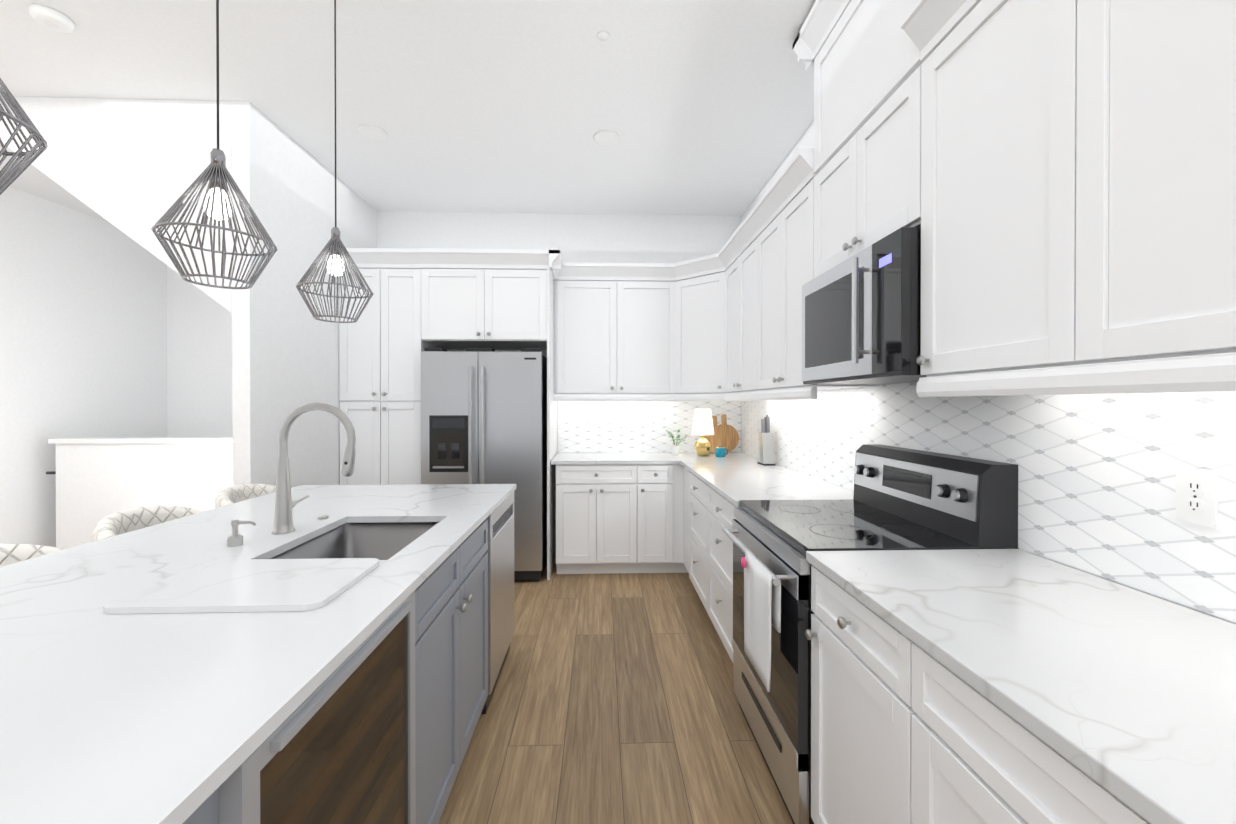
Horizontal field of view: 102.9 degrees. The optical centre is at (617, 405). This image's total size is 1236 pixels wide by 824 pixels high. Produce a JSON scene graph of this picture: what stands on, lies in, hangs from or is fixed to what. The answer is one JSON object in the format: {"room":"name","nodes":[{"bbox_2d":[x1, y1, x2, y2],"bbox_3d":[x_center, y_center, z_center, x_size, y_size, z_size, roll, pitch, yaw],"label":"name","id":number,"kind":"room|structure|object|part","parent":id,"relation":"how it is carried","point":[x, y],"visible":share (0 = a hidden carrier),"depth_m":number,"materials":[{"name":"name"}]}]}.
{"room":"kitchen","nodes":[
{"label":"kitchen","id":0,"kind":"room"},
{"bbox_2d":[0,186,166,546],"bbox_3d":[-4.796,-0.182,0.571,0.100,3.120,9.600,0,0,-2],"label":"wall","id":1,"kind":"structure","parent":0,"point":[83,325],"depth_m":4.33,"materials":[{"name":"paint"}]},
{"bbox_2d":[0,96,231,312],"bbox_3d":[-3.048,-1.145,3.384,1.605,1.219,1.150,0,0,-2],"label":"wall","id":2,"kind":"structure","parent":0,"point":[133,169],"depth_m":2.82,"materials":[{"name":"paint"}]},
{"bbox_2d":[167,265,232,436],"bbox_3d":[-3.691,-0.206,5.473,2.650,3.120,0.120,0,0,-2],"label":"wall","id":3,"kind":"structure","parent":0,"point":[199,362],"depth_m":5.38,"materials":[{"name":"paint"}]},
{"bbox_2d":[231,101,376,487],"bbox_3d":[-2.202,-0.197,3.653,0.100,3.120,1.620,0,0,-2],"label":"wall","id":4,"kind":"structure","parent":0,"point":[285,353],"depth_m":3.15,"materials":[{"name":"paint"}]},
{"bbox_2d":[0,0,815,222],"bbox_3d":[-1.725,-1.783,0.730,6.250,0.080,9.720,0,0,-2],"label":"ceiling","id":5,"kind":"structure","parent":0,"point":[702,107],"depth_m":2.69,"materials":[{"name":"paint"}]},
{"bbox_2d":[0,78,47,194],"bbox_3d":[-1.111,-1.044,0.775,0.277,1.398,0.277,0,0,-2],"label":"pendant light","id":6,"kind":"object","parent":5,"relation":"hanging from","point":[11,174],"visible":1,"depth_m":0.85,"materials":[{"name":"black metal"}]},
{"bbox_2d":[28,3,74,32],"bbox_3d":[-2.542,-1.730,2.213,0.140,0.040,0.140,0,0,-2],"label":"smoke detector","id":7,"kind":"object","parent":5,"relation":"attached to","point":[51,18],"visible":1,"depth_m":2.19,"materials":[{"name":"white plastic"}]},
{"bbox_2d":[151,0,277,288],"bbox_3d":[-1.133,-1.047,1.395,0.277,1.398,0.277,0,0,-2],"label":"pendant light","id":8,"kind":"object","parent":5,"relation":"hanging from","point":[217,203],"visible":1,"depth_m":1.38,"materials":[{"name":"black metal"}]},
{"bbox_2d":[296,0,373,322],"bbox_3d":[-1.154,-1.050,2.014,0.277,1.398,0.277,0,0,-2],"label":"pendant light","id":9,"kind":"object","parent":5,"relation":"hanging from","point":[335,248],"visible":1,"depth_m":2.00,"materials":[{"name":"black metal"}]},
{"bbox_2d":[358,124,386,138],"bbox_3d":[-1.569,-1.749,3.152,0.170,0.010,0.170,0,0,-2],"label":"recessed light","id":10,"kind":"object","parent":5,"relation":"in","point":[371,131],"visible":1,"depth_m":3.14,"materials":[{"name":"white plastic"}]},
{"bbox_2d":[597,31,609,40],"bbox_3d":[-0.070,-1.744,2.329,0.060,0.012,0.060,0,0,-2],"label":"cap","id":11,"kind":"object","parent":5,"relation":"attached to","point":[603,35],"visible":1,"depth_m":2.32,"materials":[{"name":"white plastic"}]},
{"bbox_2d":[593,130,618,144],"bbox_3d":[-0.075,-1.750,3.219,0.170,0.010,0.170,0,0,-2],"label":"recessed light","id":12,"kind":"object","parent":5,"relation":"in","point":[606,137],"visible":1,"depth_m":3.21,"materials":[{"name":"white plastic"}]},
{"bbox_2d":[377,211,741,452],"bbox_3d":[-0.593,-0.202,4.580,3.480,3.120,0.120,0,0,-2],"label":"wall","id":13,"kind":"structure","parent":0,"point":[606,238],"depth_m":4.52,"materials":[{"name":"paint"}]},
{"bbox_2d":[418,248,505,349],"bbox_3d":[-1.264,-0.854,4.157,0.545,0.690,0.668,0,0,-2],"label":"upper cabinet","id":14,"kind":"object","parent":13,"relation":"attached to","point":[457,292],"depth_m":3.83,"materials":[{"name":"white wood"}]},
{"bbox_2d":[494,249,553,351],"bbox_3d":[-0.839,-0.855,4.172,0.544,0.690,0.668,0,0,-2],"label":"upper cabinet","id":15,"kind":"object","parent":13,"relation":"attached to","point":[523,298],"depth_m":3.85,"materials":[{"name":"white wood"}]},
{"bbox_2d":[550,264,609,395],"bbox_3d":[-0.252,-0.650,4.360,0.595,1.100,0.333,0,0,-2],"label":"upper cabinet","id":16,"kind":"object","parent":13,"relation":"attached to","point":[580,354],"depth_m":4.20,"materials":[{"name":"white wood"}]},
{"bbox_2d":[610,263,669,395],"bbox_3d":[0.232,-0.650,4.359,0.613,1.100,0.369,0,0,-2],"label":"upper cabinet","id":17,"kind":"object","parent":13,"relation":"attached to","point":[639,292],"depth_m":4.22,"materials":[{"name":"white wood"}]},
{"bbox_2d":[558,401,740,452],"bbox_3d":[0.294,0.143,4.548,1.691,0.570,0.008,0,0,-2],"label":"backsplash","id":18,"kind":"structure","parent":13,"relation":"attached to","point":[613,426],"depth_m":4.54,"materials":[{"name":"tile"}]},
{"bbox_2d":[439,559,792,823],"bbox_3d":[-1.725,1.407,0.746,6.250,0.060,9.720,0,0,-2],"label":"floor","id":19,"kind":"structure","parent":0,"point":[614,699],"depth_m":2.14,"materials":[{"name":"brown wood"}]},
{"bbox_2d":[0,544,64,566],"bbox_3d":[-1.778,0.901,1.452,0.510,0.946,0.535,0,0,-2],"label":"bar stool","id":20,"kind":"object","parent":19,"relation":"on","point":[12,553],"visible":0.04,"depth_m":1.59,"materials":[{"name":"fabric"}]},
{"bbox_2d":[48,437,232,548],"bbox_3d":[-3.471,0.816,4.164,2.398,1.090,0.170,0,0,-2],"label":"wall","id":21,"kind":"structure","parent":19,"relation":"on","point":[98,479],"depth_m":4.08,"materials":[{"name":"paint"}]},
{"bbox_2d":[92,506,203,541],"bbox_3d":[-1.798,0.899,2.041,0.510,0.946,0.535,0,0,-2],"label":"bar stool","id":22,"kind":"object","parent":19,"relation":"on","point":[123,521],"visible":0.06,"depth_m":2.04,"materials":[{"name":"wicker"}]},
{"bbox_2d":[215,484,275,507],"bbox_3d":[-1.819,0.896,2.631,0.510,0.946,0.535,0,0,-2],"label":"bar stool","id":23,"kind":"object","parent":19,"relation":"on","point":[233,494],"visible":0.04,"depth_m":2.63,"materials":[{"name":"fabric"}]},
{"bbox_2d":[0,484,515,823],"bbox_3d":[-1.112,0.904,1.615,1.196,0.939,2.260,0,0,-2],"label":"kitchen island","id":24,"kind":"object","parent":19,"relation":"on","point":[366,699],"depth_m":0.97,"materials":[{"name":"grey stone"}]},
{"bbox_2d":[103,558,378,613],"bbox_3d":[-0.891,0.437,1.222,0.470,0.014,0.324,0,0,-2],"label":"marble cutting board","id":25,"kind":"object","parent":24,"relation":"on","point":[255,585],"visible":1,"depth_m":1.17,"materials":[{"name":"stone"}]},
{"bbox_2d":[227,520,255,546],"bbox_3d":[-1.197,0.404,1.570,0.085,0.078,0.042,0,0,-2],"label":"soap dispenser","id":26,"kind":"object","parent":24,"relation":"on","point":[235,538],"visible":1,"depth_m":1.56,"materials":[{"name":"silver metal"}]},
{"bbox_2d":[272,402,355,533],"bbox_3d":[-1.069,0.215,1.789,0.284,0.454,0.180,0,0,-2],"label":"faucet","id":27,"kind":"object","parent":24,"relation":"on","point":[285,504],"visible":1,"depth_m":1.72,"materials":[{"name":"silver metal"}]},
{"bbox_3d":[-1.156,0.437,1.931,0.038,0.008,0.038,0,0,-2],"label":"sink air gap cap","id":28,"kind":"part","parent":24,"relation":"part of","materials":[{"name":"silver metal"}]},
{"bbox_2d":[228,508,459,559],"bbox_3d":[-0.873,0.565,1.692,0.458,0.268,0.618,0,0,-2],"label":"sink","id":29,"kind":"object","parent":24,"relation":"in","point":[381,533],"depth_m":1.96,"materials":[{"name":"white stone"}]},
{"bbox_2d":[481,491,513,713],"bbox_3d":[-0.605,0.909,2.443,0.078,0.879,0.592,0,0,-2],"label":"dishwasher","id":30,"kind":"object","parent":24,"relation":"in","point":[500,550],"depth_m":2.36,"materials":[{"name":"silver metal"}]},
{"bbox_2d":[339,248,447,484],"bbox_3d":[-1.851,0.081,4.113,0.628,2.560,0.723,0,0,-2],"label":"pantry cabinet","id":31,"kind":"object","parent":19,"relation":"on","point":[382,345],"visible":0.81,"depth_m":3.82,"materials":[{"name":"white wood"}]},
{"bbox_2d":[421,348,546,580],"bbox_3d":[-1.051,0.449,4.085,0.910,1.783,0.802,0,0,-2],"label":"refrigerator","id":32,"kind":"object","parent":19,"relation":"on","point":[483,415],"visible":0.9,"depth_m":3.75,"materials":[{"name":"silver metal"}]},
{"bbox_2d":[555,464,646,573],"bbox_3d":[-0.152,0.911,4.221,0.706,0.899,0.633,0,0,-2],"label":"base cabinet","id":33,"kind":"object","parent":19,"relation":"on","point":[601,509],"depth_m":3.91,"materials":[{"name":"white wood"}]},
{"bbox_2d":[551,452,678,463],"bbox_3d":[-0.030,0.445,4.212,1.020,0.030,0.640,0,0,-2],"label":"countertop","id":34,"kind":"structure","parent":33,"relation":"on","point":[611,457],"depth_m":4.03,"materials":[{"name":"white stone"}]},
{"bbox_2d":[647,464,678,572],"bbox_3d":[0.297,0.911,4.237,0.436,0.899,0.633,0,0,-2],"label":"base cabinet","id":35,"kind":"object","parent":19,"relation":"on","point":[662,479],"depth_m":3.93,"materials":[{"name":"white wood"}]},
{"bbox_2d":[687,472,702,602],"bbox_3d":[0.860,0.915,3.283,0.663,0.899,0.617,0,0,-2],"label":"base cabinet","id":36,"kind":"object","parent":19,"relation":"on","point":[694,485],"depth_m":3.36,"materials":[{"name":"white wood"}]},
{"bbox_2d":[703,484,738,662],"bbox_3d":[0.882,0.918,2.631,0.663,0.899,0.687,0,0,-2],"label":"base cabinet","id":37,"kind":"object","parent":19,"relation":"on","point":[717,514],"depth_m":2.71,"materials":[{"name":"white wood"}]},
{"bbox_2d":[671,452,853,503],"bbox_3d":[0.843,0.449,3.423,0.670,0.030,2.277,0,0,-2],"label":"countertop","id":38,"kind":"structure","parent":37,"relation":"on","point":[736,476],"depth_m":2.88,"materials":[{"name":"white stone"}]},
{"bbox_2d":[666,429,688,454],"bbox_3d":[0.528,0.320,4.355,0.207,0.217,0.251,0,0,-2],"label":"potted plant","id":39,"kind":"object","parent":38,"relation":"on","point":[676,449],"visible":1,"depth_m":4.34,"materials":[{"name":"white ceramic"}]},
{"bbox_2d":[692,409,713,455],"bbox_3d":[0.730,0.230,4.237,0.188,0.400,0.188,0,0,-2],"label":"table lamp","id":40,"kind":"object","parent":38,"relation":"on","point":[702,424],"visible":1,"depth_m":4.18,"materials":[{"name":"white fabric"}]},
{"bbox_2d":[704,416,727,452],"bbox_3d":[0.886,0.259,4.496,0.230,0.340,0.016,0,-12,-2],"label":"cutting board","id":41,"kind":"object","parent":38,"relation":"on","point":[719,437],"visible":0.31,"depth_m":4.48,"materials":[{"name":"brown wood"}]},
{"bbox_2d":[715,446,727,456],"bbox_3d":[0.874,0.387,4.153,0.108,0.086,0.085,0,0,-2],"label":"cup","id":42,"kind":"object","parent":38,"relation":"on","point":[720,451],"visible":1,"depth_m":4.12,"materials":[{"name":"teal ceramic"}]},
{"bbox_2d":[717,414,738,451],"bbox_3d":[0.980,0.252,4.536,0.260,0.350,0.016,0,-9,-2],"label":"cutting board","id":43,"kind":"object","parent":38,"relation":"on","point":[730,431],"visible":0.5,"depth_m":4.53,"materials":[{"name":"brown wood"}]},
{"bbox_2d":[757,415,775,465],"bbox_3d":[1.096,0.250,3.642,0.090,0.366,0.144,0,0,-2],"label":"knife block","id":44,"kind":"object","parent":38,"relation":"on","point":[766,447],"visible":1,"depth_m":3.61,"materials":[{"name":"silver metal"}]},
{"bbox_2d":[805,560,882,823],"bbox_3d":[0.930,0.925,1.249,0.663,0.899,0.548,0,0,-2],"label":"base cabinet","id":45,"kind":"object","parent":19,"relation":"on","point":[847,641],"depth_m":1.31,"materials":[{"name":"white wood"}]},
{"bbox_2d":[722,444,1018,823],"bbox_3d":[0.846,0.776,1.902,0.783,1.190,0.758,0,0,-2],"label":"range","id":46,"kind":"object","parent":19,"relation":"on","point":[907,499],"visible":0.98,"depth_m":1.68,"materials":[{"name":"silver metal"}]},
{"bbox_2d":[741,550,780,691],"bbox_3d":[0.491,0.729,1.711,0.060,0.377,0.273,0,0,-2],"label":"towel","id":47,"kind":"object","parent":46,"relation":"hanging from","point":[762,588],"depth_m":1.66,"materials":[{"name":"white fabric"}]},
{"bbox_2d":[883,624,1138,823],"bbox_3d":[0.953,0.928,0.581,0.663,0.899,1.032,0,0,-2],"label":"base cabinet","id":48,"kind":"object","parent":19,"relation":"on","point":[949,758],"depth_m":0.89,"materials":[{"name":"white wood"}]},
{"bbox_2d":[806,549,1235,823],"bbox_3d":[0.947,0.464,0.437,0.670,0.030,2.167,0,0,-2],"label":"countertop","id":49,"kind":"structure","parent":48,"relation":"on","point":[1134,691],"depth_m":0.87,"materials":[{"name":"white stone"}]},
{"bbox_2d":[742,120,1235,623],"bbox_3d":[1.355,-0.181,0.344,0.120,3.120,8.720,0,0,-2],"label":"wall","id":50,"kind":"structure","parent":0,"point":[806,140],"depth_m":3.24,"materials":[{"name":"paint"}]},
{"bbox_2d":[670,248,721,395],"bbox_3d":[0.800,-0.650,4.205,0.718,1.100,0.717,0,0,-2],"label":"upper cabinet","id":51,"kind":"object","parent":50,"relation":"attached to","point":[695,284],"depth_m":4.08,"materials":[{"name":"white wood"}]},
{"bbox_2d":[722,232,741,395],"bbox_3d":[0.997,-0.647,3.700,0.360,1.100,0.508,0,0,-2],"label":"upper cabinet","id":52,"kind":"object","parent":50,"relation":"attached to","point":[732,250],"depth_m":3.71,"materials":[{"name":"white wood"}]},
{"bbox_2d":[750,192,773,391],"bbox_3d":[1.043,-0.643,2.897,0.323,1.100,0.525,0,0,-2],"label":"upper cabinet","id":53,"kind":"object","parent":50,"relation":"attached to","point":[762,222],"depth_m":3.00,"materials":[{"name":"white wood"}]},
{"bbox_2d":[738,220,793,395],"bbox_3d":[1.029,-0.645,3.303,0.323,1.100,0.526,0,0,-2],"label":"upper cabinet","id":54,"kind":"object","parent":50,"relation":"attached to","point":[744,348],"depth_m":3.35,"materials":[{"name":"white wood"}]},
{"bbox_2d":[774,148,879,391],"bbox_3d":[1.056,-0.642,2.520,0.323,1.100,0.467,0,0,-2],"label":"upper cabinet","id":55,"kind":"object","parent":50,"relation":"attached to","point":[791,197],"depth_m":2.55,"materials":[{"name":"white wood"}]},
{"bbox_2d":[810,0,925,280],"bbox_3d":[1.077,-1.151,1.901,0.323,1.155,0.766,0,0,-2],"label":"upper cabinet","id":56,"kind":"object","parent":50,"relation":"attached to","point":[862,51],"depth_m":1.87,"materials":[{"name":"white wood"}]},
{"bbox_2d":[802,227,925,384],"bbox_3d":[1.021,-0.325,1.903,0.432,0.457,0.756,0,0,-2],"label":"microwave","id":57,"kind":"object","parent":56,"relation":"attached to","point":[861,317],"visible":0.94,"depth_m":1.70,"materials":[{"name":"silver metal"}]},
{"bbox_2d":[741,382,1235,622],"bbox_3d":[1.241,0.157,1.778,0.008,0.570,5.591,0,0,-2],"label":"backsplash","id":58,"kind":"structure","parent":50,"relation":"attached to","point":[1096,484],"depth_m":1.33,"materials":[{"name":"tile"}]},
{"bbox_2d":[1176,467,1217,526],"bbox_3d":[1.258,0.198,1.073,0.008,0.120,0.072,0,0,-2],"label":"electrical outlet","id":59,"kind":"object","parent":58,"relation":"attached to","point":[1197,496],"visible":1,"depth_m":1.07,"materials":[{"name":"white plastic"}]},
{"bbox_2d":[914,0,1121,383],"bbox_3d":[1.100,-0.635,1.244,0.323,1.100,0.554,0,0,-2],"label":"upper cabinet","id":60,"kind":"object","parent":50,"relation":"attached to","point":[976,61],"depth_m":1.30,"materials":[{"name":"white wood"}]},
{"bbox_2d":[1034,0,1235,375],"bbox_3d":[1.117,-0.633,0.778,0.323,1.100,0.614,0,0,-2],"label":"upper cabinet","id":61,"kind":"object","parent":50,"relation":"attached to","point":[1054,180],"depth_m":0.91,"materials":[{"name":"white wood"}]}
]}

